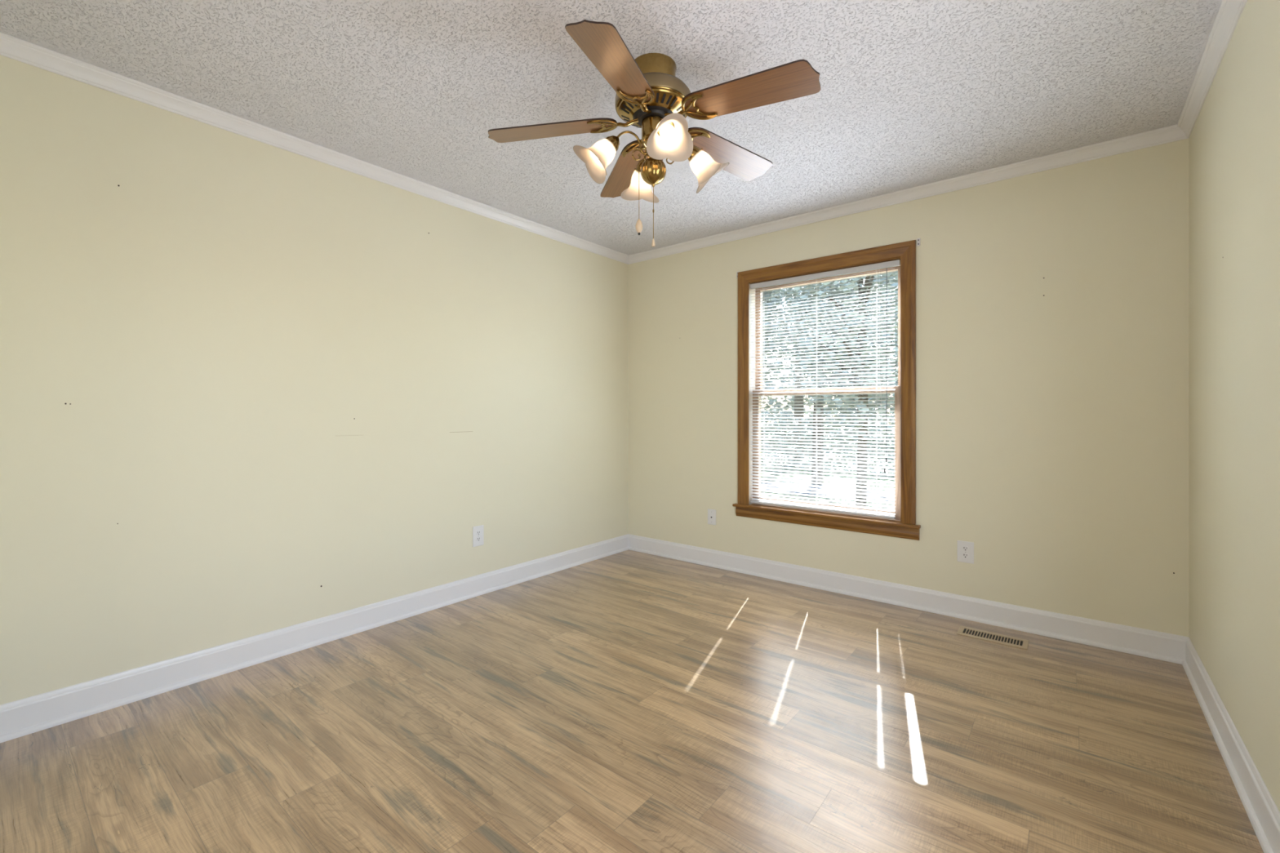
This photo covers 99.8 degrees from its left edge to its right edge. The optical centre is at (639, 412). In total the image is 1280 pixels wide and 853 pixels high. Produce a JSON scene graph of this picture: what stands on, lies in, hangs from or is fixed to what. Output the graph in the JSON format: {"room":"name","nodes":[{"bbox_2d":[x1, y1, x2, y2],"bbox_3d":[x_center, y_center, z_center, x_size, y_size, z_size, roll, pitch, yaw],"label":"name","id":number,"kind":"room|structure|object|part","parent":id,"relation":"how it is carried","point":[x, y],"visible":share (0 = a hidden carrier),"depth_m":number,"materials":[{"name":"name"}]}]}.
{"room":"empty bedroom","nodes":[
{"label":"empty bedroom","id":0,"kind":"room"},
{"bbox_2d":[0,54,628,705],"bbox_3d":[-1.319,-0.083,3.121,0.161,2.840,4.020,0,0,39],"label":"wall","id":1,"kind":"structure","parent":0,"point":[249,387],"depth_m":2.42,"materials":[{"name":"yellow paint"}]},
{"bbox_2d":[0,533,628,742],"bbox_3d":[-1.247,1.076,3.063,0.025,0.122,3.700,0,0,39],"label":"baseboard","id":2,"kind":"structure","parent":1,"relation":"attached to","point":[29,715],"depth_m":2.43,"materials":[{"name":"white paint"}]},
{"bbox_2d":[0,31,628,264],"bbox_3d":[-1.241,-1.273,3.058,0.042,0.060,3.700,0,0,39],"label":"trim","id":3,"kind":"structure","parent":1,"relation":"attached to","point":[11,47],"depth_m":2.43,"materials":[{"name":"white paint"}]},
{"bbox_2d":[472,524,484,546],"bbox_3d":[-1.011,0.770,3.370,0.008,0.126,0.079,0,0,39],"label":"wall outlet","id":4,"kind":"object","parent":1,"relation":"attached to","point":[477,531],"visible":1,"depth_m":3.37,"materials":[{"name":"white plastic"}]},
{"bbox_2d":[0,0,1222,255],"bbox_3d":[-0.530,-1.403,1.204,3.473,0.200,5.700,0,0,39],"label":"ceiling","id":5,"kind":"structure","parent":0,"point":[913,93],"depth_m":2.07,"materials":[{"name":"white paint"}]},
{"bbox_2d":[488,19,820,246],"bbox_3d":[0.090,-0.966,2.013,1.167,0.674,1.203,0,0,39],"label":"ceiling fan","id":6,"kind":"object","parent":5,"relation":"hanging from","point":[650,96],"visible":1,"depth_m":1.95,"materials":[{"name":"brown wood"}]},
{"bbox_3d":[-0.333,-1.073,2.045,0.490,0.071,0.146,0,0,2],"label":"blade","id":7,"kind":"part","parent":6,"relation":"part of","materials":[{"name":"brown wood"}]},
{"bbox_3d":[-0.166,-0.942,1.983,0.139,0.144,0.144,0,0,39],"label":"lamp shade","id":8,"kind":"part","parent":6,"relation":"part of","materials":[{"name":"white glass"}]},
{"bbox_3d":[-0.071,-1.071,1.672,0.146,0.073,0.490,0,0,18],"label":"blade","id":9,"kind":"part","parent":6,"relation":"part of","materials":[{"name":"brown wood"}]},
{"bbox_2d":[605,135,619,151],"bbox_3d":[-0.109,-0.996,1.999,0.062,0.062,0.062,0,0,39],"label":"socket","id":10,"kind":"object","parent":6,"relation":"attached to","point":[612,143],"depth_m":1.97,"materials":[{"name":"gold metal"}]},
{"bbox_3d":[-0.059,-1.075,2.402,0.146,0.067,0.490,0,0,-17],"label":"blade","id":11,"kind":"part","parent":6,"relation":"part of","materials":[{"name":"brown wood"}]},
{"bbox_3d":[-0.051,-1.098,2.038,0.090,0.028,0.025,0,0,2],"label":"blade arm","id":12,"kind":"part","parent":6,"relation":"part of","materials":[{"name":"gold metal"}]},
{"bbox_3d":[-0.028,-1.000,2.017,0.084,0.108,0.105,0,0,39],"label":"light arm","id":13,"kind":"part","parent":6,"relation":"part of","materials":[{"name":"gold metal"}]},
{"bbox_2d":[634,158,644,171],"bbox_3d":[0.014,-0.996,2.195,0.062,0.062,0.062,0,0,39],"label":"socket","id":14,"kind":"object","parent":6,"relation":"attached to","point":[638,166],"depth_m":2.17,"materials":[{"name":"gold metal"}]},
{"bbox_3d":[-0.002,-0.942,2.252,0.144,0.144,0.139,0,0,39],"label":"lamp shade","id":15,"kind":"part","parent":6,"relation":"part of","materials":[{"name":"white glass"}]},
{"bbox_3d":[0.018,-1.098,1.939,0.025,0.028,0.090,0,0,18],"label":"blade arm","id":16,"kind":"part","parent":6,"relation":"part of","materials":[{"name":"gold metal"}]},
{"bbox_3d":[0.051,-0.755,2.035,0.005,0.200,0.005,0,0,16],"label":"pull chain","id":17,"kind":"part","parent":6,"relation":"part of","materials":[{"name":"gold metal"}]},
{"bbox_2d":[657,118,674,135],"bbox_3d":[0.087,-0.996,1.875,0.062,0.062,0.062,0,0,39],"label":"socket","id":18,"kind":"object","parent":6,"relation":"attached to","point":[666,127],"depth_m":1.83,"materials":[{"name":"gold metal"}]},
{"bbox_3d":[0.092,-0.971,1.853,0.066,0.076,0.060,0,0,39],"label":"bulb","id":19,"kind":"part","parent":6,"relation":"part of","materials":[{"name":"white glass"}]},
{"bbox_3d":[0.103,-0.942,1.819,0.144,0.144,0.139,0,0,39],"label":"lamp shade","id":20,"kind":"part","parent":6,"relation":"part of","materials":[{"name":"white glass"}]},
{"bbox_3d":[0.131,-1.098,1.974,0.090,0.028,0.026,0,0,39],"label":"blade arm","id":21,"kind":"part","parent":6,"relation":"part of","materials":[{"name":"gold metal"}]},
{"bbox_2d":[687,145,702,160],"bbox_3d":[0.211,-0.996,2.072,0.062,0.062,0.062,0,0,39],"label":"socket","id":22,"kind":"object","parent":6,"relation":"attached to","point":[697,153],"depth_m":2.04,"materials":[{"name":"gold metal"}]},
{"bbox_3d":[0.267,-0.942,2.088,0.139,0.144,0.144,0,0,39],"label":"lamp shade","id":23,"kind":"part","parent":6,"relation":"part of","materials":[{"name":"white glass"}]},
{"bbox_3d":[0.357,-1.083,2.265,0.490,0.056,0.146,0,0,-36],"label":"blade","id":24,"kind":"part","parent":6,"relation":"part of","materials":[{"name":"brown wood"}]},
{"bbox_3d":[0.360,-1.069,1.808,0.490,0.077,0.151,0,0,39],"label":"blade","id":25,"kind":"part","parent":6,"relation":"part of","materials":[{"name":"brown wood"}]},
{"bbox_2d":[0,549,1263,852],"bbox_3d":[-0.561,1.137,1.293,3.313,0.001,5.600,0,0,39],"label":"floor","id":26,"kind":"structure","parent":0,"point":[628,701],"depth_m":1.88,"materials":[{"name":"laminate"}]},
{"bbox_2d":[956,626,1028,649],"bbox_3d":[1.783,1.135,2.727,0.296,0.004,0.127,0,0,39],"label":"floor vent","id":27,"kind":"object","parent":26,"relation":"in","point":[962,630],"visible":1,"depth_m":2.72,"materials":[{"name":"beige metal"}]},
{"bbox_2d":[628,137,1189,636],"bbox_3d":[1.243,-0.083,3.537,3.313,2.840,0.161,0,0,39],"label":"wall","id":28,"kind":"structure","parent":0,"point":[1052,305],"depth_m":2.86,"materials":[{"name":"yellow paint"}]},
{"bbox_2d":[707,508,715,524],"bbox_3d":[0.533,0.773,4.001,0.070,0.114,0.008,0,0,39],"label":"phone jack plate","id":29,"kind":"object","parent":28,"relation":"attached to","point":[711,513],"visible":1,"depth_m":4.00,"materials":[{"name":"white plastic"}]},
{"bbox_2d":[732,240,920,540],"bbox_3d":[1.207,-0.134,3.565,1.210,1.744,0.242,0,0,39],"label":"window","id":30,"kind":"structure","parent":28,"relation":"in","point":[904,526],"depth_m":3.44,"materials":[{"name":"brown wood"}]},
{"bbox_3d":[0.735,-0.178,3.832,0.082,1.656,0.018,0,0,39],"label":"casing","id":31,"kind":"part","parent":30,"relation":"part of","materials":[{"name":"brown wood"}]},
{"bbox_3d":[1.235,-0.145,3.602,0.916,0.039,0.042,0,0,39],"label":"rail","id":32,"kind":"part","parent":30,"relation":"part of","materials":[{"name":"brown wood"}]},
{"bbox_2d":[750,259,900,519],"bbox_3d":[1.171,-0.139,3.527,0.982,1.552,0.040,0,0,39],"label":"window blind","id":33,"kind":"object","parent":30,"relation":"attached to","point":[894,263],"visible":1,"depth_m":3.50,"materials":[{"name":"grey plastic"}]},
{"bbox_3d":[0.867,-0.124,3.776,0.002,1.502,0.027,0,0,39],"label":"ladder cord","id":34,"kind":"part","parent":33,"relation":"part of","materials":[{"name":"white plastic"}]},
{"bbox_3d":[1.164,0.630,3.537,0.949,0.014,0.025,0,0,39],"label":"rail","id":35,"kind":"part","parent":33,"relation":"part of","materials":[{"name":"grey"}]},
{"bbox_3d":[1.452,-0.124,3.305,0.002,1.502,0.027,0,0,39],"label":"ladder cord","id":36,"kind":"part","parent":33,"relation":"part of","materials":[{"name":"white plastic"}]},
{"bbox_3d":[1.469,-0.269,3.268,0.035,1.212,0.002,0,0,44],"label":"lift cord","id":37,"kind":"part","parent":33,"relation":"part of","materials":[{"name":"white fabric"}]},
{"bbox_3d":[1.162,0.659,3.509,1.210,0.018,0.097,0,0,39],"label":"sill","id":38,"kind":"part","parent":30,"relation":"part of","materials":[{"name":"brown wood"}]},
{"bbox_3d":[1.207,-0.145,3.567,0.899,0.038,0.040,0,0,39],"label":"rail","id":39,"kind":"part","parent":30,"relation":"part of","materials":[{"name":"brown wood"}]},
{"bbox_3d":[1.207,0.620,3.567,0.899,0.055,0.040,0,0,39],"label":"rail","id":40,"kind":"part","parent":30,"relation":"part of","materials":[{"name":"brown wood"}]},
{"bbox_3d":[1.153,-0.965,3.495,1.156,0.082,0.018,0,0,39],"label":"casing","id":41,"kind":"part","parent":30,"relation":"part of","materials":[{"name":"brown wood"}]},
{"bbox_3d":[1.237,0.665,3.604,1.004,0.034,0.145,0,0,39],"label":"exterior sill","id":42,"kind":"part","parent":30,"relation":"part of","materials":[{"name":"beige wood"}]},
{"bbox_3d":[1.235,-0.899,3.602,0.916,0.040,0.042,0,0,39],"label":"rail","id":43,"kind":"part","parent":30,"relation":"part of","materials":[{"name":"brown wood"}]},
{"bbox_3d":[1.571,-0.178,3.159,0.082,1.656,0.018,0,0,39],"label":"casing","id":44,"kind":"part","parent":30,"relation":"part of","materials":[{"name":"brown wood"}]},
{"bbox_2d":[628,533,1188,664],"bbox_3d":[1.185,1.076,3.465,3.313,0.122,0.025,0,0,39],"label":"baseboard","id":45,"kind":"structure","parent":28,"relation":"attached to","point":[1157,645],"depth_m":3.03,"materials":[{"name":"white paint"}]},
{"bbox_2d":[628,124,1188,264],"bbox_3d":[1.180,-1.273,3.459,3.313,0.060,0.042,0,0,39],"label":"trim","id":46,"kind":"structure","parent":28,"relation":"attached to","point":[1173,133],"depth_m":3.03,"materials":[{"name":"white paint"}]},
{"bbox_2d":[916,238,920,245],"bbox_3d":[1.619,-0.993,3.130,0.019,0.044,0.005,0,0,39],"label":"curtain bracket","id":47,"kind":"object","parent":28,"relation":"attached to","point":[918,240],"visible":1,"depth_m":3.13,"materials":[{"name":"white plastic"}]},
{"bbox_2d":[957,540,973,564],"bbox_3d":[1.801,0.770,2.981,0.080,0.118,0.008,0,0,39],"label":"wall outlet","id":48,"kind":"object","parent":28,"relation":"attached to","point":[965,548],"visible":1,"depth_m":2.98,"materials":[{"name":"white plastic"}]},
{"bbox_2d":[961,553,968,558],"bbox_3d":[1.800,0.789,2.980,0.034,0.025,0.004,0,0,39],"label":"receptacle","id":49,"kind":"object","parent":48,"relation":"attached to","point":[963,555],"depth_m":2.98,"materials":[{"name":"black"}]},
{"bbox_2d":[961,546,968,551],"bbox_3d":[1.800,0.750,2.980,0.034,0.025,0.004,0,0,39],"label":"receptacle","id":50,"kind":"object","parent":48,"relation":"attached to","point":[963,548],"depth_m":2.98,"materials":[{"name":"white plastic"}]},
{"bbox_2d":[1189,0,1279,812],"bbox_3d":[1.438,-0.083,1.008,0.161,2.840,3.860,0,0,39],"label":"wall","id":51,"kind":"structure","parent":0,"point":[1234,138],"depth_m":1.71,"materials":[{"name":"yellow paint"}]},
{"bbox_2d":[1177,0,1247,137],"bbox_3d":[1.309,-1.273,1.009,0.042,0.060,3.700,0,0,39],"label":"trim","id":52,"kind":"structure","parent":51,"relation":"attached to","point":[1229,12],"depth_m":1.94,"materials":[{"name":"white paint"}]},
{"bbox_2d":[1182,636,1279,852],"bbox_3d":[1.316,1.076,1.003,0.025,0.122,3.700,0,0,39],"label":"baseboard","id":53,"kind":"structure","parent":51,"relation":"attached to","point":[1263,813],"depth_m":1.67,"materials":[{"name":"white paint"}]},
{"label":"outside","id":54,"kind":"structure","parent":0,"visible":0},
{"bbox_2d":[760,422,894,509],"bbox_3d":[28.186,1.757,39.706,120.000,0.001,89.700,0,0,39],"label":"lawn","id":55,"kind":"structure","parent":54,"point":[837,442],"depth_m":14.94,"materials":[{"name":"green plant"}]},
{"bbox_2d":[764,294,773,355],"bbox_3d":[2.619,-2.827,15.390,2.590,9.173,2.593,0,0,39],"label":"tree","id":56,"kind":"object","parent":55,"relation":"on","point":[771,295],"visible":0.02,"depth_m":15.15,"materials":[{"name":"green plant"}]},
{"bbox_2d":[760,288,784,408],"bbox_3d":[1.793,-1.420,11.175,2.374,6.358,2.402,0,0,39],"label":"tree","id":57,"kind":"object","parent":55,"relation":"on","point":[776,291],"visible":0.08,"depth_m":10.76,"materials":[{"name":"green plant"}]},
{"bbox_2d":[764,286,840,458],"bbox_3d":[5.999,-5.218,20.415,3.967,13.954,3.956,0,0,39],"label":"tree","id":58,"kind":"object","parent":55,"relation":"on","point":[784,289],"visible":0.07,"depth_m":20.25,"materials":[{"name":"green plant"}]},
{"bbox_2d":[768,280,858,484],"bbox_3d":[4.363,-3.151,13.243,2.578,9.819,2.549,0,0,39],"label":"tree","id":59,"kind":"object","parent":55,"relation":"on","point":[787,295],"visible":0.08,"depth_m":13.16,"materials":[{"name":"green plant"}]},
{"bbox_2d":[760,406,894,474],"bbox_3d":[4.537,0.773,17.465,17.124,2.011,1.020,0,0,39],"label":"hedge","id":60,"kind":"object","parent":55,"relation":"on","point":[852,412],"visible":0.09,"depth_m":16.63,"materials":[{"name":"green plant"}]},
{"bbox_2d":[760,271,897,442],"bbox_3d":[10.753,-6.856,35.574,46.647,17.571,7.613,0,0,39],"label":"woodland","id":61,"kind":"object","parent":55,"relation":"on","point":[789,340],"visible":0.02,"depth_m":36.52,"materials":[{"name":"green plant"}]},
{"bbox_2d":[787,271,897,506],"bbox_3d":[3.730,-1.345,9.147,2.362,6.209,2.378,0,0,-27],"label":"tree","id":62,"kind":"object","parent":55,"relation":"on","point":[843,288],"visible":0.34,"depth_m":8.85,"materials":[{"name":"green plant"}]},
{"bbox_2d":[863,271,897,377],"bbox_3d":[9.497,-4.730,18.366,3.876,12.978,3.879,0,0,-23],"label":"tree","id":63,"kind":"object","parent":55,"relation":"on","point":[897,272],"visible":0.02,"depth_m":18.60,"materials":[{"name":"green plant"}]},
{"bbox_2d":[887,271,897,342],"bbox_3d":[6.694,-2.902,11.855,2.570,9.323,2.565,0,0,39],"label":"tree","id":64,"kind":"object","parent":55,"relation":"on","point":[895,273],"visible":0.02,"depth_m":12.32,"materials":[{"name":"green plant"}]},
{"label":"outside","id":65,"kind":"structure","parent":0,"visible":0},
{"bbox_2d":[760,480,894,505],"bbox_3d":[5.195,1.742,11.099,80.000,0.030,1.700,0,0,39],"label":"driveway","id":66,"kind":"structure","parent":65,"point":[815,488],"depth_m":11.79,"materials":[{"name":"grey concrete"}]}
]}

